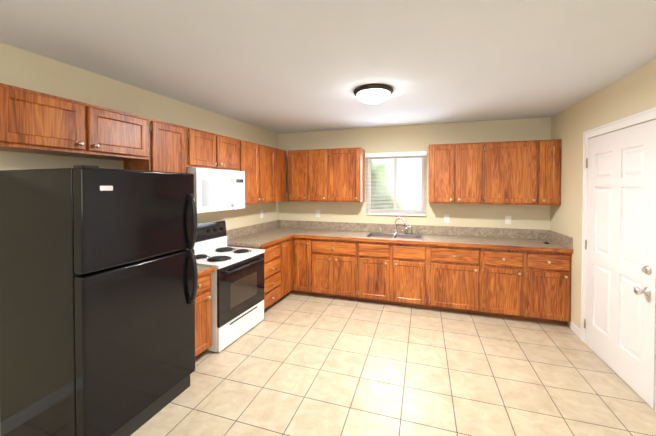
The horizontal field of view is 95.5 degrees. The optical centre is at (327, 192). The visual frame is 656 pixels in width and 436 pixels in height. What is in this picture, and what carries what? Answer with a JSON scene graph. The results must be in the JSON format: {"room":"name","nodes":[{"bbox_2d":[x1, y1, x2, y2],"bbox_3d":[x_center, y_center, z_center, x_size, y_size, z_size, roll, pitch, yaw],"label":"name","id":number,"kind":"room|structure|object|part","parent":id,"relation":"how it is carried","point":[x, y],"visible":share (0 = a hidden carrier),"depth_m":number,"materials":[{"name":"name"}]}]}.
{"room":"kitchen","nodes":[
{"label":"kitchen","id":0,"kind":"room"},
{"bbox_2d":[0,42,277,229],"bbox_3d":[-2.243,0.300,1.448,0.120,2.440,7.855,0,1,21],"label":"wall","id":1,"kind":"structure","parent":0,"point":[22,68],"depth_m":2.43,"materials":[{"name":"beige paint"}]},
{"bbox_2d":[0,83,151,162],"bbox_3d":[-1.765,-0.429,2.055,0.375,0.340,0.945,0,1,18],"label":"upper cabinet","id":2,"kind":"object","parent":1,"relation":"attached to","point":[31,121],"depth_m":1.91,"materials":[{"name":"brown wood"}]},
{"bbox_3d":[-1.701,-0.425,1.787,0.019,0.300,0.435,0,1,21],"label":"door","id":3,"kind":"part","parent":2,"relation":"part of","materials":[{"name":"brown wood"}]},
{"bbox_3d":[-1.539,-0.432,2.212,0.019,0.300,0.435,0,1,21],"label":"door","id":4,"kind":"part","parent":2,"relation":"part of","materials":[{"name":"brown wood"}]},
{"bbox_2d":[123,119,189,172],"bbox_3d":[-1.531,-0.219,2.673,0.347,0.780,0.400,0,1,18],"label":"upper cabinet","id":5,"kind":"object","parent":1,"relation":"attached to","point":[169,140],"depth_m":2.59,"materials":[{"name":"brown wood"}]},
{"bbox_3d":[-1.387,-0.218,2.617,0.019,0.740,0.345,0,1,21],"label":"door","id":6,"kind":"part","parent":5,"relation":"part of","materials":[{"name":"brown wood"}]},
{"bbox_2d":[188,127,239,170],"bbox_3d":[-1.326,-0.430,3.209,0.367,0.375,0.785,0,1,18],"label":"upper cabinet","id":7,"kind":"object","parent":1,"relation":"attached to","point":[209,150],"depth_m":3.09,"materials":[{"name":"brown wood"}]},
{"bbox_3d":[-1.248,-0.426,2.978,0.019,0.335,0.355,0,1,21],"label":"door","id":8,"kind":"part","parent":7,"relation":"part of","materials":[{"name":"brown wood"}]},
{"bbox_2d":[187,167,244,213],"bbox_3d":[-1.265,-0.019,3.202,0.451,0.440,0.742,0,1,21],"label":"microwave","id":9,"kind":"object","parent":7,"relation":"attached to","point":[215,190],"visible":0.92,"depth_m":3.06,"materials":[{"name":"white"}]},
{"bbox_3d":[-1.149,0.009,3.050,0.028,0.380,0.537,0,1,21],"label":"door","id":10,"kind":"part","parent":9,"relation":"part of","materials":[{"name":"white"}]},
{"bbox_3d":[-1.030,0.005,3.253,0.049,0.319,0.021,0,1,21],"label":"handle","id":11,"kind":"part","parent":9,"relation":"part of","materials":[{"name":"white plastic"}]},
{"bbox_3d":[-1.114,-0.432,3.329,0.019,0.335,0.355,0,1,21],"label":"door","id":12,"kind":"part","parent":7,"relation":"part of","materials":[{"name":"brown wood"}]},
{"bbox_2d":[240,140,275,204],"bbox_3d":[-1.049,-0.239,3.939,0.369,0.780,0.799,0,1,18],"label":"upper cabinet","id":13,"kind":"object","parent":1,"relation":"attached to","point":[258,162],"depth_m":3.86,"materials":[{"name":"brown wood"}]},
{"bbox_3d":[-0.970,-0.235,3.713,0.019,0.740,0.380,0,1,21],"label":"door","id":14,"kind":"part","parent":13,"relation":"part of","materials":[{"name":"brown wood"}]},
{"bbox_3d":[-0.827,-0.241,4.087,0.019,0.740,0.380,0,1,21],"label":"door","id":15,"kind":"part","parent":13,"relation":"part of","materials":[{"name":"brown wood"}]},
{"bbox_2d":[276,148,285,201],"bbox_3d":[-0.872,-0.247,4.488,0.369,0.780,0.356,0,1,18],"label":"upper cabinet","id":16,"kind":"object","parent":1,"relation":"attached to","point":[280,165],"depth_m":4.44,"materials":[{"name":"brown wood"}]},
{"bbox_2d":[0,0,655,133],"bbox_3d":[-0.445,-0.964,1.042,4.820,0.100,7.475,0,1,18],"label":"ceiling","id":17,"kind":"structure","parent":0,"point":[284,66],"depth_m":1.97,"materials":[{"name":"paint"}]},
{"bbox_2d":[354,84,392,103],"bbox_3d":[0.418,-0.882,2.754,0.364,0.114,0.364,0,1,18],"label":"ceiling light","id":18,"kind":"object","parent":17,"relation":"attached to","point":[372,93],"visible":1,"depth_m":2.65,"materials":[{"name":"white glass"}]},
{"bbox_3d":[0.418,-0.922,2.753,0.364,0.036,0.364,0,1,18],"label":"trim","id":19,"kind":"part","parent":18,"relation":"part of","materials":[{"name":"brown metal"}]},
{"bbox_2d":[130,293,655,435],"bbox_3d":[-0.445,1.576,1.081,4.820,0.100,7.475,0,1,18],"label":"floor","id":20,"kind":"structure","parent":0,"point":[294,364],"depth_m":2.37,"materials":[{"name":"tile"}]},
{"bbox_2d":[0,165,197,435],"bbox_3d":[-1.489,0.680,2.049,0.842,1.662,0.790,0,1,19],"label":"fridge","id":21,"kind":"object","parent":20,"relation":"on","point":[98,278],"visible":1,"depth_m":1.73,"materials":[{"name":"black metal"}]},
{"bbox_3d":[-1.511,0.680,2.057,0.715,1.662,0.766,0,1,19],"label":"trim","id":22,"kind":"part","parent":21,"relation":"part of","materials":[{"name":"black plastic"}]},
{"bbox_2d":[73,167,193,274],"bbox_3d":[-1.190,0.147,1.939,0.077,0.569,0.790,0,1,19],"label":"freezer","id":23,"kind":"object","parent":21,"relation":"in","point":[122,218],"depth_m":1.79,"materials":[{"name":"black metal"}]},
{"bbox_3d":[-1.190,0.920,1.951,0.077,0.954,0.790,0,1,19],"label":"door","id":24,"kind":"part","parent":21,"relation":"part of","materials":[{"name":"black metal"}]},
{"bbox_2d":[195,269,214,357],"bbox_3d":[-1.400,1.115,2.696,0.590,0.772,0.391,0,1,18],"label":"base cabinet","id":25,"kind":"object","parent":20,"relation":"on","point":[203,295],"depth_m":2.65,"materials":[{"name":"brown wood"}]},
{"bbox_3d":[-1.140,1.171,2.598,0.019,0.507,0.315,0,1,21],"label":"cab door","id":26,"kind":"part","parent":25,"relation":"part of","materials":[{"name":"brown wood"}]},
{"bbox_3d":[-1.140,0.816,2.593,0.019,0.150,0.315,0,1,21],"label":"cab drawer","id":27,"kind":"part","parent":25,"relation":"part of","materials":[{"name":"brown wood"}]},
{"bbox_2d":[197,265,214,276],"bbox_3d":[-1.398,0.711,2.688,0.595,0.035,0.395,0,1,18],"label":"countertop","id":28,"kind":"structure","parent":25,"relation":"on","point":[201,269],"depth_m":2.70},
{"bbox_2d":[193,219,264,351],"bbox_3d":[-1.141,0.918,3.202,0.674,1.150,0.765,0,1,21],"label":"stove","id":29,"kind":"object","parent":20,"relation":"on","point":[237,293],"visible":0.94,"depth_m":3.07,"materials":[{"name":"white metal"}]},
{"bbox_2d":[196,246,264,268],"bbox_3d":[-1.155,0.685,3.204,0.618,0.035,0.765,0,1,21],"label":"cooktop","id":30,"kind":"object","parent":29,"relation":"in","point":[219,257],"depth_m":3.14,"materials":[{"name":"white metal"}]},
{"bbox_2d":[217,253,263,327],"bbox_3d":[-0.883,0.980,3.105,0.066,0.543,0.755,0,1,18],"label":"oven","id":31,"kind":"object","parent":29,"relation":"in","point":[240,286],"depth_m":3.01,"materials":[{"name":"black"}]},
{"bbox_3d":[-0.884,1.371,3.111,0.025,0.224,0.755,0,1,21],"label":"drawer","id":32,"kind":"part","parent":29,"relation":"part of","materials":[{"name":"white metal"}]},
{"bbox_2d":[227,241,282,309],"bbox_3d":[-0.969,1.064,3.802,0.612,0.840,0.491,0,1,18],"label":"base cabinet","id":33,"kind":"object","parent":20,"relation":"on","point":[273,261],"depth_m":3.74,"materials":[{"name":"brown wood"}]},
{"bbox_2d":[227,229,294,248],"bbox_3d":[-0.809,0.622,4.230,0.650,0.041,1.424,0,1,18],"label":"countertop","id":34,"kind":"structure","parent":33,"relation":"on","point":[265,239],"depth_m":3.89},
{"bbox_3d":[-0.709,0.767,3.725,0.019,0.160,0.440,0,1,21],"label":"cab drawer","id":35,"kind":"part","parent":33,"relation":"part of","materials":[{"name":"brown wood"}]},
{"bbox_3d":[-0.709,0.955,3.728,0.019,0.164,0.440,0,1,21],"label":"cab drawer","id":36,"kind":"part","parent":33,"relation":"part of","materials":[{"name":"brown wood"}]},
{"bbox_3d":[-0.709,1.143,3.731,0.019,0.156,0.440,0,1,21],"label":"cab drawer","id":37,"kind":"part","parent":33,"relation":"part of","materials":[{"name":"brown wood"}]},
{"bbox_3d":[-0.709,1.327,3.734,0.019,0.160,0.440,0,1,21],"label":"cab drawer","id":38,"kind":"part","parent":33,"relation":"part of","materials":[{"name":"brown wood"}]},
{"bbox_2d":[283,237,294,296],"bbox_3d":[-0.839,1.057,4.207,0.612,0.840,0.359,0,1,18],"label":"base cabinet","id":39,"kind":"object","parent":20,"relation":"on","point":[288,246],"depth_m":4.15,"materials":[{"name":"brown wood"}]},
{"bbox_3d":[-0.575,1.041,4.080,0.019,0.720,0.250,0,1,21],"label":"cab door","id":40,"kind":"part","parent":39,"relation":"part of","materials":[{"name":"brown wood"}]},
{"bbox_2d":[295,237,310,294],"bbox_3d":[-0.265,1.053,4.493,0.255,0.840,0.609,0,1,18],"label":"base cabinet","id":41,"kind":"object","parent":20,"relation":"on","point":[302,244],"depth_m":4.21,"materials":[{"name":"brown wood"}]},
{"bbox_3d":[-0.360,1.039,4.213,0.245,0.720,0.019,0,1,18],"label":"cab door","id":42,"kind":"part","parent":41,"relation":"part of","materials":[{"name":"brown wood"}]},
{"bbox_2d":[311,237,358,300],"bbox_3d":[0.168,1.055,4.354,0.654,0.840,0.609,0,1,18],"label":"base cabinet","id":43,"kind":"object","parent":20,"relation":"on","point":[334,260],"depth_m":4.06,"materials":[{"name":"brown wood"}]},
{"bbox_3d":[-0.080,1.137,4.125,0.303,0.527,0.019,0,1,18],"label":"cab door","id":44,"kind":"part","parent":43,"relation":"part of","materials":[{"name":"brown wood"}]},
{"bbox_3d":[0.073,0.763,4.070,0.623,0.163,0.019,0,1,18],"label":"cab drawer","id":45,"kind":"part","parent":43,"relation":"part of","materials":[{"name":"brown wood"}]},
{"bbox_3d":[0.225,1.139,4.027,0.303,0.527,0.019,0,1,18],"label":"cab door","id":46,"kind":"part","parent":43,"relation":"part of","materials":[{"name":"brown wood"}]},
{"bbox_2d":[359,241,430,308],"bbox_3d":[0.906,1.059,4.118,0.895,0.840,0.609,0,1,18],"label":"base cabinet","id":47,"kind":"object","parent":20,"relation":"on","point":[390,272],"depth_m":3.82,"materials":[{"name":"brown wood"}]},
{"bbox_3d":[0.599,0.766,3.902,0.398,0.163,0.019,0,1,18],"label":"cab drawer","id":48,"kind":"part","parent":47,"relation":"part of","materials":[{"name":"brown wood"}]},
{"bbox_3d":[0.599,1.141,3.907,0.398,0.527,0.019,0,1,18],"label":"cab door","id":49,"kind":"part","parent":47,"relation":"part of","materials":[{"name":"brown wood"}]},
{"bbox_3d":[1.025,1.143,3.771,0.395,0.527,0.019,0,1,18],"label":"cab door","id":50,"kind":"part","parent":47,"relation":"part of","materials":[{"name":"brown wood"}]},
{"bbox_3d":[1.025,0.768,3.765,0.395,0.163,0.019,0,1,18],"label":"cab drawer","id":51,"kind":"part","parent":47,"relation":"part of","materials":[{"name":"brown wood"}]},
{"bbox_2d":[263,229,566,248],"bbox_3d":[0.911,0.621,4.107,3.849,0.035,0.613,0,1,18],"label":"countertop","id":52,"kind":"structure","parent":47,"relation":"on","point":[431,238],"depth_m":3.88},
{"bbox_2d":[363,233,422,240],"bbox_3d":[0.912,0.689,4.104,0.764,0.178,0.469,0,1,18],"label":"sink","id":53,"kind":"object","parent":52,"relation":"in","point":[406,236],"depth_m":4.21,"materials":[{"name":"silver metal"}]},
{"bbox_2d":[379,217,410,232],"bbox_3d":[0.959,0.478,4.263,0.450,0.244,0.103,0,1,18],"label":"faucet","id":54,"kind":"object","parent":52,"relation":"on","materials":[{"name":"silver metal"}]},
{"bbox_2d":[431,245,482,314],"bbox_3d":[1.616,1.062,3.890,0.596,0.840,0.609,0,1,18],"label":"base cabinet","id":55,"kind":"object","parent":20,"relation":"on","point":[456,270],"depth_m":3.60,"materials":[{"name":"brown wood"}]},
{"bbox_3d":[1.528,1.145,3.610,0.539,0.527,0.019,0,1,18],"label":"cab door","id":56,"kind":"part","parent":55,"relation":"part of","materials":[{"name":"brown wood"}]},
{"bbox_3d":[1.528,0.770,3.604,0.539,0.163,0.019,0,1,18],"label":"cab drawer","id":57,"kind":"part","parent":55,"relation":"part of","materials":[{"name":"brown wood"}]},
{"bbox_2d":[483,245,526,319],"bbox_3d":[2.113,1.065,3.731,0.449,0.840,0.609,0,1,18],"label":"base cabinet","id":58,"kind":"object","parent":20,"relation":"on","point":[521,274],"depth_m":3.44,"materials":[{"name":"brown wood"}]},
{"bbox_3d":[2.024,1.148,3.450,0.398,0.527,0.019,0,1,18],"label":"cab door","id":59,"kind":"part","parent":58,"relation":"part of","materials":[{"name":"brown wood"}]},
{"bbox_3d":[2.024,0.773,3.445,0.398,0.163,0.019,0,1,18],"label":"cab drawer","id":60,"kind":"part","parent":58,"relation":"part of","materials":[{"name":"brown wood"}]},
{"bbox_2d":[527,249,572,324],"bbox_3d":[2.535,1.067,3.595,0.438,0.840,0.609,0,1,18],"label":"base cabinet","id":61,"kind":"object","parent":20,"relation":"on","point":[548,270],"depth_m":3.31,"materials":[{"name":"brown wood"}]},
{"bbox_3d":[2.446,1.150,3.315,0.391,0.527,0.019,0,1,18],"label":"cab door","id":62,"kind":"part","parent":61,"relation":"part of","materials":[{"name":"brown wood"}]},
{"bbox_3d":[2.446,0.775,3.309,0.391,0.163,0.019,0,1,18],"label":"cab drawer","id":63,"kind":"part","parent":61,"relation":"part of","materials":[{"name":"brown wood"}]},
{"bbox_2d":[278,117,550,229],"bbox_3d":[0.621,0.252,4.581,4.700,2.440,0.120,0,1,18],"label":"wall","id":64,"kind":"structure","parent":0,"point":[413,138],"depth_m":4.26,"materials":[{"name":"beige paint"}]},
{"bbox_2d":[284,150,307,201],"bbox_3d":[-0.413,-0.250,4.667,0.335,0.780,0.329,0,1,18],"label":"upper cabinet","id":65,"kind":"object","parent":64,"relation":"attached to","point":[297,159],"depth_m":4.52,"materials":[{"name":"brown wood"}]},
{"bbox_3d":[-0.448,-0.247,4.516,0.290,0.740,0.019,0,1,18],"label":"door","id":66,"kind":"part","parent":65,"relation":"part of","materials":[{"name":"brown wood"}]},
{"bbox_2d":[308,149,327,201],"bbox_3d":[-0.106,-0.248,4.569,0.310,0.780,0.329,0,1,18],"label":"upper cabinet","id":67,"kind":"object","parent":64,"relation":"attached to","point":[317,158],"depth_m":4.42,"materials":[{"name":"brown wood"}]},
{"bbox_3d":[-0.153,-0.246,4.421,0.290,0.740,0.019,0,1,18],"label":"door","id":68,"kind":"part","parent":67,"relation":"part of","materials":[{"name":"brown wood"}]},
{"bbox_2d":[328,147,363,201],"bbox_3d":[0.274,-0.246,4.447,0.488,0.780,0.329,0,1,18],"label":"upper cabinet","id":69,"kind":"object","parent":64,"relation":"attached to","point":[345,165],"depth_m":4.30,"materials":[{"name":"brown wood"}]},
{"bbox_3d":[0.223,-0.244,4.300,0.460,0.740,0.019,0,1,18],"label":"door","id":70,"kind":"part","parent":69,"relation":"part of","materials":[{"name":"brown wood"}]},
{"bbox_2d":[367,156,423,213],"bbox_3d":[0.999,-0.104,4.430,0.812,0.865,0.097,0,1,18],"label":"window","id":71,"kind":"structure","parent":64,"relation":"in","point":[391,171],"depth_m":4.43,"materials":[{"name":"white glass"}]},
{"bbox_2d":[365,151,426,215],"bbox_3d":[0.979,-0.120,4.367,0.880,0.920,0.050,0,1,18],"label":"window blinds","id":72,"kind":"object","parent":71,"relation":"attached to","point":[396,154],"visible":0.9,"depth_m":4.36,"materials":[{"name":"white plastic"}]},
{"bbox_2d":[279,221,546,240],"bbox_3d":[1.001,0.537,4.388,3.849,0.125,0.020,0,1,18],"label":"backsplash","id":73,"kind":"structure","parent":64,"relation":"attached to","point":[452,231],"depth_m":4.23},
{"bbox_2d":[444,214,449,222],"bbox_3d":[1.668,0.373,4.180,0.070,0.115,0.007,0,1,18],"label":"electrical outlet","id":74,"kind":"object","parent":64,"relation":"attached to","point":[446,218],"visible":1,"depth_m":4.18,"materials":[{"name":"white plastic"}]},
{"bbox_2d":[428,142,483,203],"bbox_3d":[1.691,-0.239,3.992,0.653,0.780,0.329,0,1,18],"label":"upper cabinet","id":75,"kind":"object","parent":64,"relation":"attached to","point":[455,171],"depth_m":3.84,"materials":[{"name":"brown wood"}]},
{"bbox_3d":[1.491,-0.238,3.894,0.298,0.740,0.019,0,1,18],"label":"door","id":76,"kind":"part","parent":75,"relation":"part of","materials":[{"name":"brown wood"}]},
{"bbox_3d":[1.795,-0.236,3.796,0.300,0.740,0.019,0,1,18],"label":"door","id":77,"kind":"part","parent":75,"relation":"part of","materials":[{"name":"brown wood"}]},
{"bbox_2d":[505,216,510,223],"bbox_3d":[2.389,0.371,3.946,0.070,0.115,0.013,0,1,18],"label":"light switch","id":78,"kind":"object","parent":64,"relation":"attached to","point":[507,219],"visible":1,"depth_m":3.95,"materials":[{"name":"white plastic"}]},
{"bbox_2d":[484,140,539,204],"bbox_3d":[2.283,-0.236,3.802,0.591,0.780,0.329,0,1,18],"label":"upper cabinet","id":79,"kind":"object","parent":64,"relation":"attached to","point":[528,172],"depth_m":3.65,"materials":[{"name":"brown wood"}]},
{"bbox_3d":[2.237,-0.234,3.655,0.560,0.740,0.019,0,1,18],"label":"door","id":80,"kind":"part","parent":79,"relation":"part of","materials":[{"name":"brown wood"}]},
{"bbox_2d":[540,139,561,204],"bbox_3d":[2.675,-0.234,3.677,0.233,0.780,0.329,0,1,18],"label":"upper cabinet","id":81,"kind":"object","parent":64,"relation":"attached to","point":[550,150],"depth_m":3.52,"materials":[{"name":"brown wood"}]},
{"bbox_3d":[2.624,-0.232,3.530,0.197,0.740,0.019,0,1,18],"label":"door","id":82,"kind":"part","parent":81,"relation":"part of","materials":[{"name":"brown wood"}]},
{"bbox_2d":[550,59,655,328],"bbox_3d":[1.792,0.317,0.344,0.120,2.440,7.475,0,1,18],"label":"wall","id":83,"kind":"structure","parent":0,"point":[632,93],"depth_m":3.10,"materials":[{"name":"beige paint"}]},
{"bbox_2d":[547,230,571,248],"bbox_3d":[2.731,0.551,3.513,0.020,0.125,0.589,0,1,18],"label":"backsplash","id":84,"kind":"structure","parent":83,"relation":"attached to","point":[560,239],"depth_m":3.49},
{"bbox_2d":[571,322,580,338],"bbox_3d":[-0.597,1.488,0.806,4.699,0.085,6.619,0,1,18],"label":"baseboard","id":85,"kind":"structure","parent":83,"relation":"attached to","point":[575,329],"depth_m":3.12,"materials":[{"name":"white paint"}]},
{"bbox_2d":[581,107,655,411],"bbox_3d":[2.401,0.456,2.480,0.023,2.097,1.084,0,1,18],"label":"door frame","id":86,"kind":"structure","parent":83,"relation":"in","point":[641,117],"depth_m":2.93,"materials":[{"name":"white paint"}]},
{"bbox_2d":[584,120,655,408],"bbox_3d":[2.371,0.496,2.497,0.090,2.004,0.922,0,1,18],"label":"entry door","id":87,"kind":"structure","parent":86,"relation":"attached to","point":[620,336],"depth_m":2.38,"materials":[{"name":"white paint"}]},
{"bbox_3d":[2.530,0.507,2.922,0.016,1.670,0.014,0,1,18],"label":"entry door hinges","id":88,"kind":"part","parent":87,"relation":"part of","materials":[{"name":"silver metal"}]},
{"bbox_3d":[2.242,0.633,2.129,0.071,0.219,0.066,0,1,18],"label":"entry door knob and deadbolt","id":89,"kind":"part","parent":87,"relation":"part of","materials":[{"name":"silver metal"}]}
]}

